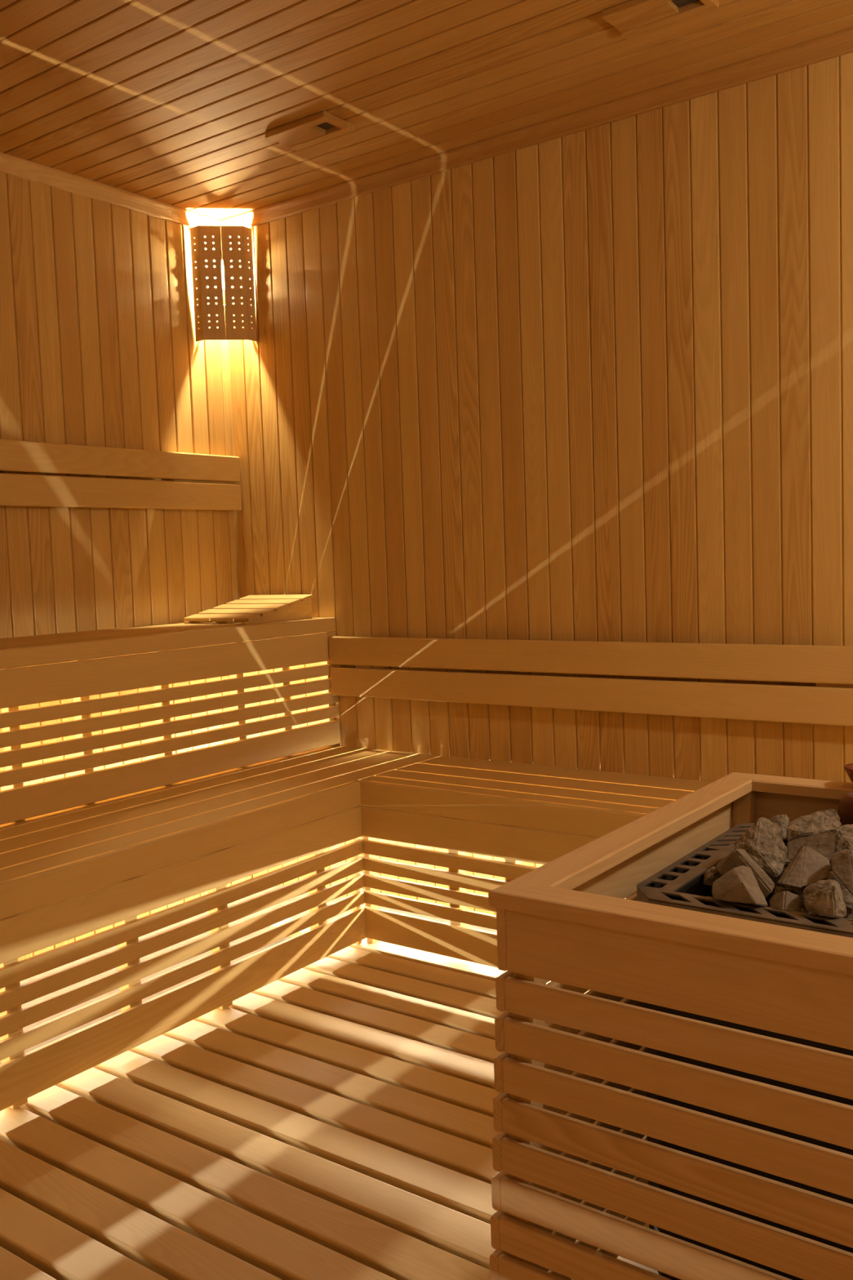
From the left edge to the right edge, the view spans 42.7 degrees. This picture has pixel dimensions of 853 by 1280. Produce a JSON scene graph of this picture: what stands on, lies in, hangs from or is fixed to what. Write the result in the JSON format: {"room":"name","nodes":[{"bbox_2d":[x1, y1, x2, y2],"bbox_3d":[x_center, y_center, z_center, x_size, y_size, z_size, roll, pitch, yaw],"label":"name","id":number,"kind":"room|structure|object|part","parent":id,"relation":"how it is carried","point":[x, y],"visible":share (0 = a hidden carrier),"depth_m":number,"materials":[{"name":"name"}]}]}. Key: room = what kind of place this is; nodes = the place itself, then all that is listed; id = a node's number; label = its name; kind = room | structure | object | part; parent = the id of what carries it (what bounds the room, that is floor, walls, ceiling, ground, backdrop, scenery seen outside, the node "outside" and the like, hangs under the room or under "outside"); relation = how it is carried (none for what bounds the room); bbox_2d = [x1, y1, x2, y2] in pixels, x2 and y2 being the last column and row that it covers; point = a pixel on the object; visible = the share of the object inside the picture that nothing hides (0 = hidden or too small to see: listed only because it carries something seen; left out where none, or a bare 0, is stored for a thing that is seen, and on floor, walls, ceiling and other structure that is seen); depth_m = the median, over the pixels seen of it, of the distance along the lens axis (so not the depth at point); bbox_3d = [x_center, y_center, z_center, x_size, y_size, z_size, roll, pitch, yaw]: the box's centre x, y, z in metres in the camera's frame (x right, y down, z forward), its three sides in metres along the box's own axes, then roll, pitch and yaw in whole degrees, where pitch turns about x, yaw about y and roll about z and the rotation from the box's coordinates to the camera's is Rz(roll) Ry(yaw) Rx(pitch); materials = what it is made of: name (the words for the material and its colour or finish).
{"room":"spa","nodes":[
{"label":"spa","id":0,"kind":"room"},
{"bbox_2d":[0,172,253,961],"bbox_3d":[-1.961,-0.175,2.824,0.030,2.665,4.060,1,5,36],"label":"wall","id":1,"kind":"structure","parent":0,"point":[99,347],"depth_m":3.89,"materials":[{"name":"brown wood"}]},
{"bbox_2d":[0,151,221,231],"bbox_3d":[-1.977,-1.459,2.705,0.042,0.046,4.000,1,5,36],"label":"trim","id":2,"kind":"structure","parent":1,"relation":"attached to","point":[9,164],"depth_m":3.83,"materials":[{"name":"brown wood"}]},
{"bbox_2d":[0,439,241,510],"bbox_3d":[-1.932,-0.465,2.787,0.050,0.213,3.962,1,5,36],"label":"backrest","id":3,"kind":"object","parent":1,"relation":"attached to","point":[202,482],"visible":1,"depth_m":3.87,"materials":[{"name":"brown wood"}]},
{"bbox_2d":[0,884,497,1064],"bbox_3d":[-0.066,1.209,1.571,4.610,0.040,4.060,1,5,36],"label":"floor","id":4,"kind":"structure","parent":0,"point":[179,923],"depth_m":3.65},
{"bbox_2d":[0,918,658,1279],"bbox_3d":[0.054,1.179,1.235,3.940,0.062,3.566,1,5,36],"label":"duckboard","id":5,"kind":"object","parent":4,"relation":"on","point":[334,1120],"visible":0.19,"depth_m":2.35,"materials":[{"name":"brown wood"}]},
{"bbox_2d":[0,745,441,1111],"bbox_3d":[-1.336,0.832,2.485,0.620,0.532,3.969,1,5,36],"label":"bench","id":6,"kind":"object","parent":5,"relation":"on","point":[66,874],"visible":0.97,"depth_m":2.93,"materials":[{"name":"brown wood"}]},
{"bbox_2d":[0,617,340,825],"bbox_3d":[-1.714,0.314,2.709,0.511,0.489,3.967,1,5,36],"label":"bench","id":7,"kind":"object","parent":6,"relation":"on","point":[83,677],"visible":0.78,"depth_m":3.46,"materials":[{"name":"brown wood"}]},
{"bbox_2d":[183,594,313,624],"bbox_3d":[-0.670,-0.117,4.113,0.340,0.090,0.355,1,5,36],"label":"headrest cover","id":8,"kind":"object","parent":7,"relation":"on","point":[250,609],"visible":1,"depth_m":4.07,"materials":[{"name":"brown wood"}]},
{"bbox_3d":[-0.791,-0.113,4.201,0.020,0.078,0.353,1,5,36],"label":"frame","id":9,"kind":"part","parent":8,"relation":"part of","materials":[{"name":"brown wood"}]},
{"bbox_3d":[-0.672,-0.111,4.114,0.015,0.078,0.353,1,5,36],"label":"frame","id":10,"kind":"part","parent":8,"relation":"part of","materials":[{"name":"brown wood"}]},
{"bbox_3d":[-0.549,-0.109,4.024,0.020,0.078,0.353,1,5,36],"label":"frame","id":11,"kind":"part","parent":8,"relation":"part of","materials":[{"name":"brown wood"}]},
{"bbox_2d":[349,755,712,968],"bbox_3d":[1.333,0.725,2.669,3.545,0.534,0.506,1,5,36],"label":"bench","id":12,"kind":"object","parent":5,"relation":"on","point":[516,813],"visible":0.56,"depth_m":3.31,"materials":[{"name":"brown wood"}]},
{"bbox_3d":[-0.232,0.723,3.514,0.022,0.518,0.017,1,5,36],"label":"corner post","id":13,"kind":"part","parent":12,"relation":"part of","materials":[{"name":"brown wood"}]},
{"bbox_2d":[488,772,852,1279],"bbox_3d":[0.697,0.700,1.620,0.893,0.787,0.903,1,5,36],"label":"guard","id":14,"kind":"object","parent":5,"relation":"on","point":[575,1161],"visible":0.87,"depth_m":1.37,"materials":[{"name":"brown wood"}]},
{"bbox_3d":[0.137,0.738,1.525,0.080,0.766,0.034,1,5,36],"label":"corner post","id":15,"kind":"part","parent":14,"relation":"part of","materials":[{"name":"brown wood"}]},
{"bbox_3d":[0.362,0.367,1.832,0.014,0.089,0.885,1,5,36],"label":"panel","id":16,"kind":"part","parent":14,"relation":"part of","materials":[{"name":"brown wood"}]},
{"bbox_3d":[0.375,0.312,1.817,0.062,0.021,0.903,1,5,36],"label":"rail","id":17,"kind":"part","parent":14,"relation":"part of","materials":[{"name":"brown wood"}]},
{"bbox_3d":[0.449,0.353,1.244,0.860,0.021,0.062,1,5,36],"label":"rail","id":18,"kind":"part","parent":14,"relation":"part of","materials":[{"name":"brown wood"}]},
{"bbox_3d":[0.439,0.409,1.238,0.813,0.089,0.014,1,5,36],"label":"panel","id":19,"kind":"part","parent":14,"relation":"part of","materials":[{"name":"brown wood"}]},
{"bbox_3d":[0.620,0.671,2.182,0.080,0.766,0.034,1,5,36],"label":"corner post","id":20,"kind":"part","parent":14,"relation":"part of","materials":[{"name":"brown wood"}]},
{"bbox_3d":[0.945,0.285,1.919,0.860,0.021,0.062,1,5,36],"label":"rail","id":21,"kind":"part","parent":14,"relation":"part of","materials":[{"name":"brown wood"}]},
{"bbox_3d":[0.953,0.339,1.937,0.813,0.089,0.014,1,5,36],"label":"panel","id":22,"kind":"part","parent":14,"relation":"part of","materials":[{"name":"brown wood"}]},
{"bbox_2d":[844,763,852,782],"bbox_3d":[0.945,0.255,1.921,0.404,0.037,0.089,1,5,36],"label":"ladle","id":23,"kind":"object","parent":14,"relation":"on","point":[848,767],"visible":1,"depth_m":2.01,"materials":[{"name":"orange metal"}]},
{"bbox_2d":[636,822,852,1279],"bbox_3d":[0.736,0.726,1.667,0.685,0.728,0.522,1,5,36],"label":"stove","id":24,"kind":"object","parent":5,"relation":"on","point":[680,885],"visible":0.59,"depth_m":1.57,"materials":[{"name":"metal"}]},
{"bbox_2d":[702,866,722,885],"bbox_3d":[0.452,0.371,1.718,0.033,0.032,0.065,-1,5,18],"label":"stone","id":25,"kind":"object","parent":24,"relation":"in","point":[712,874],"visible":0.66,"depth_m":1.70,"materials":[{"name":"brown stone"}]},
{"bbox_2d":[711,865,768,905],"bbox_3d":[0.450,0.354,1.594,0.072,0.042,0.114,-2,4,0],"label":"stone","id":26,"kind":"object","parent":24,"relation":"on","point":[739,884],"visible":1,"depth_m":1.56,"materials":[{"name":"brown stone"}]},
{"bbox_2d":[715,848,774,897],"bbox_3d":[0.489,0.347,1.664,0.098,0.063,0.067,1,5,36],"label":"stone","id":27,"kind":"object","parent":24,"relation":"on","point":[738,857],"visible":0.75,"depth_m":1.64,"materials":[{"name":"stone"}]},
{"bbox_2d":[733,817,786,877],"bbox_3d":[0.531,0.326,1.744,0.081,0.087,0.082,-1,4,12],"label":"stone","id":28,"kind":"object","parent":24,"relation":"on","point":[763,841],"visible":0.88,"depth_m":1.72,"materials":[{"name":"stone"}]},
{"bbox_2d":[768,813,789,839],"bbox_3d":[0.610,0.321,1.895,0.037,0.039,0.076,0,5,24],"label":"stone","id":29,"kind":"object","parent":24,"relation":"on","point":[782,821],"visible":0.48,"depth_m":1.88,"materials":[{"name":"stone"}]},
{"bbox_2d":[766,866,804,893],"bbox_3d":[0.585,0.399,1.808,0.068,0.059,0.064,-2,4,0],"label":"stone","id":30,"kind":"object","parent":24,"relation":"in","point":[776,879],"visible":0.14,"depth_m":1.78,"materials":[{"name":"brown stone"}]},
{"bbox_2d":[783,845,791,867],"bbox_3d":[0.638,0.389,1.893,0.068,0.058,0.059,0,5,20],"label":"stone","id":31,"kind":"object","parent":24,"relation":"in","point":[788,861],"visible":0.04,"depth_m":1.87,"materials":[{"name":"stone"}]},
{"bbox_2d":[771,886,811,913],"bbox_3d":[0.571,0.407,1.684,0.064,0.055,0.073,-5,5,-36],"label":"stone","id":32,"kind":"object","parent":24,"relation":"in","point":[779,889],"visible":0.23,"depth_m":1.67,"materials":[{"name":"brown stone"}]},
{"bbox_2d":[777,844,831,887],"bbox_3d":[0.574,0.339,1.650,0.071,0.050,0.116,1,5,36],"label":"stone","id":33,"kind":"object","parent":24,"relation":"on","point":[807,866],"visible":1,"depth_m":1.63,"materials":[{"name":"stone"}]},
{"bbox_2d":[786,831,835,861],"bbox_3d":[0.614,0.329,1.742,0.078,0.051,0.062,1,5,36],"label":"stone","id":34,"kind":"object","parent":24,"relation":"on","point":[824,843],"visible":0.59,"depth_m":1.73,"materials":[{"name":"stone"}]},
{"bbox_2d":[786,808,841,841],"bbox_3d":[0.638,0.304,1.815,0.095,0.044,0.086,-2,4,2],"label":"stone","id":35,"kind":"object","parent":24,"relation":"on","point":[822,821],"visible":0.95,"depth_m":1.79,"materials":[{"name":"stone"}]},
{"bbox_2d":[813,871,846,890],"bbox_3d":[0.666,0.399,1.761,0.074,0.046,0.055,-2,4,-4],"label":"stone","id":36,"kind":"object","parent":24,"relation":"in","point":[832,876],"visible":0.02,"depth_m":1.74,"materials":[{"name":"brown stone"}]},
{"bbox_2d":[811,912,852,919],"bbox_3d":[0.585,0.416,1.549,0.067,0.047,0.059,-1,4,10],"label":"stone","id":37,"kind":"object","parent":24,"relation":"in","point":[850,917],"visible":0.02,"depth_m":1.55,"materials":[{"name":"brown stone"}]},
{"bbox_2d":[803,879,848,918],"bbox_3d":[0.558,0.359,1.528,0.059,0.049,0.086,-1,4,17],"label":"stone","id":38,"kind":"object","parent":37,"relation":"on","point":[823,897],"visible":1,"depth_m":1.50,"materials":[{"name":"brown stone"}]},
{"bbox_2d":[831,848,852,895],"bbox_3d":[0.625,0.337,1.601,0.060,0.061,0.089,-1,4,17],"label":"stone","id":39,"kind":"object","parent":24,"relation":"on","point":[842,861],"visible":1,"depth_m":1.58,"materials":[{"name":"stone"}]},
{"bbox_2d":[834,824,852,852],"bbox_3d":[0.682,0.314,1.745,0.058,0.041,0.094,0,5,23],"label":"stone","id":40,"kind":"object","parent":24,"relation":"on","point":[843,834],"visible":0.86,"depth_m":1.72,"materials":[{"name":"stone"}]},
{"bbox_2d":[837,791,852,825],"bbox_3d":[0.762,0.305,1.903,0.087,0.071,0.087,1,5,36],"label":"clay pot","id":41,"kind":"object","parent":24,"relation":"on","point":[845,810],"visible":0.79,"depth_m":1.89,"materials":[{"name":"brown ceramic"}]},
{"bbox_2d":[841,888,852,914],"bbox_3d":[0.642,0.410,1.646,0.060,0.048,0.074,-4,5,-25],"label":"stone","id":42,"kind":"object","parent":24,"relation":"in","point":[847,896],"visible":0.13,"depth_m":1.64,"materials":[{"name":"brown stone"}]},
{"bbox_3d":[0.526,0.415,1.600,0.067,0.051,0.073,1,5,36],"label":"stone","id":43,"kind":"object","parent":24,"relation":"in","visible":0},
{"bbox_2d":[768,890,801,911],"bbox_3d":[0.511,0.371,1.562,0.052,0.033,0.066,1,5,36],"label":"stone","id":44,"kind":"object","parent":43,"relation":"on","point":[784,900],"visible":1,"depth_m":1.54,"materials":[{"name":"brown stone"}]},
{"bbox_2d":[0,0,852,219],"bbox_3d":[-0.160,-1.462,1.371,4.610,0.030,4.060,1,5,36],"label":"ceiling","id":45,"kind":"structure","parent":0,"point":[173,102],"depth_m":3.03,"materials":[{"name":"brown wood"}]},
{"bbox_2d":[264,111,355,150],"bbox_3d":[-0.363,-1.582,3.397,0.245,0.020,0.145,1,5,36],"label":"ceiling vent","id":46,"kind":"object","parent":45,"relation":"in","point":[321,126],"visible":1,"depth_m":3.38,"materials":[{"name":"brown wood"}]},
{"bbox_3d":[-0.395,-1.577,3.353,0.245,0.020,0.035,1,5,36],"label":"frame","id":47,"kind":"part","parent":46,"relation":"part of","materials":[{"name":"brown wood"}]},
{"bbox_3d":[-0.331,-1.586,3.441,0.245,0.020,0.035,1,5,36],"label":"frame","id":48,"kind":"part","parent":46,"relation":"part of","materials":[{"name":"brown wood"}]},
{"bbox_2d":[316,122,335,129],"bbox_3d":[-0.310,-1.589,3.357,0.067,0.003,0.075,1,5,36],"label":"grille","id":49,"kind":"object","parent":46,"relation":"attached to","point":[320,126],"depth_m":3.38,"materials":[{"name":"brown wood"}]},
{"bbox_3d":[-0.273,-1.580,3.331,0.023,0.019,0.075,1,5,36],"label":"frame","id":50,"kind":"part","parent":46,"relation":"part of","materials":[{"name":"brown wood"}]},
{"bbox_2d":[602,0,719,38],"bbox_3d":[0.579,-1.563,2.707,0.245,0.020,0.145,1,5,36],"label":"ceiling vent","id":51,"kind":"object","parent":45,"relation":"in","point":[633,18],"visible":1,"depth_m":2.71,"materials":[{"name":"brown wood"}]},
{"bbox_3d":[0.547,-1.558,2.663,0.245,0.020,0.035,1,5,36],"label":"frame","id":52,"kind":"part","parent":51,"relation":"part of","materials":[{"name":"brown wood"}]},
{"bbox_2d":[671,0,700,8],"bbox_3d":[0.632,-1.570,2.667,0.067,0.003,0.075,1,5,36],"label":"grille","id":53,"kind":"object","parent":51,"relation":"attached to","point":[675,3],"depth_m":2.69,"materials":[{"name":"brown wood"}]},
{"bbox_3d":[0.669,-1.561,2.641,0.023,0.019,0.075,1,5,36],"label":"frame","id":54,"kind":"part","parent":51,"relation":"part of","materials":[{"name":"brown wood"}]},
{"bbox_2d":[226,52,852,915],"bbox_3d":[1.075,-0.302,3.089,4.550,2.665,0.030,1,5,36],"label":"wall","id":55,"kind":"structure","parent":0,"point":[595,384],"depth_m":3.47,"materials":[{"name":"brown wood"}]},
{"bbox_2d":[189,225,257,342],"bbox_3d":[-0.787,-1.372,4.240,0.234,0.425,0.118,-3,4,-9],"label":"lamp","id":56,"kind":"object","parent":55,"relation":"attached to","point":[224,291],"visible":1,"depth_m":4.19,"materials":[{"name":"brown wood"}]},
{"bbox_3d":[-0.880,-1.365,4.191,0.055,0.425,0.011,2,6,40],"label":"panel","id":57,"kind":"part","parent":56,"relation":"part of","materials":[{"name":"brown wood"}]},
{"bbox_3d":[-0.821,-1.366,4.182,0.085,0.425,0.013,-3,4,-9],"label":"panel","id":58,"kind":"part","parent":56,"relation":"part of","materials":[{"name":"brown wood"}]},
{"bbox_3d":[-0.794,-1.417,4.269,0.052,0.091,0.052,1,5,36],"label":"bulb","id":59,"kind":"part","parent":56,"relation":"part of","materials":[{"name":"beige"}]},
{"bbox_2d":[222,288,225,304],"bbox_3d":[-0.791,-1.346,4.274,0.032,0.058,0.032,1,5,36],"label":"socket","id":60,"kind":"object","parent":56,"relation":"attached to","point":[224,298],"depth_m":4.26,"materials":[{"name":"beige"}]},
{"bbox_3d":[-0.737,-1.370,4.195,0.085,0.425,0.013,-3,4,-9],"label":"panel","id":61,"kind":"part","parent":56,"relation":"part of","materials":[{"name":"brown wood"}]},
{"bbox_3d":[-0.684,-1.374,4.221,0.011,0.425,0.055,1,5,32],"label":"panel","id":62,"kind":"part","parent":56,"relation":"part of","materials":[{"name":"brown wood"}]},
{"bbox_2d":[220,26,852,227],"bbox_3d":[1.009,-1.584,2.963,4.550,0.046,0.042,1,5,36],"label":"trim","id":63,"kind":"structure","parent":55,"relation":"attached to","point":[838,43],"depth_m":3.37,"materials":[{"name":"brown wood"}]},
{"bbox_2d":[328,635,852,726],"bbox_3d":[1.264,0.127,2.943,4.000,0.221,0.050,1,5,36],"label":"backrest","id":64,"kind":"object","parent":55,"relation":"attached to","point":[830,702],"visible":1,"depth_m":3.41,"materials":[{"name":"brown wood"}]}
]}

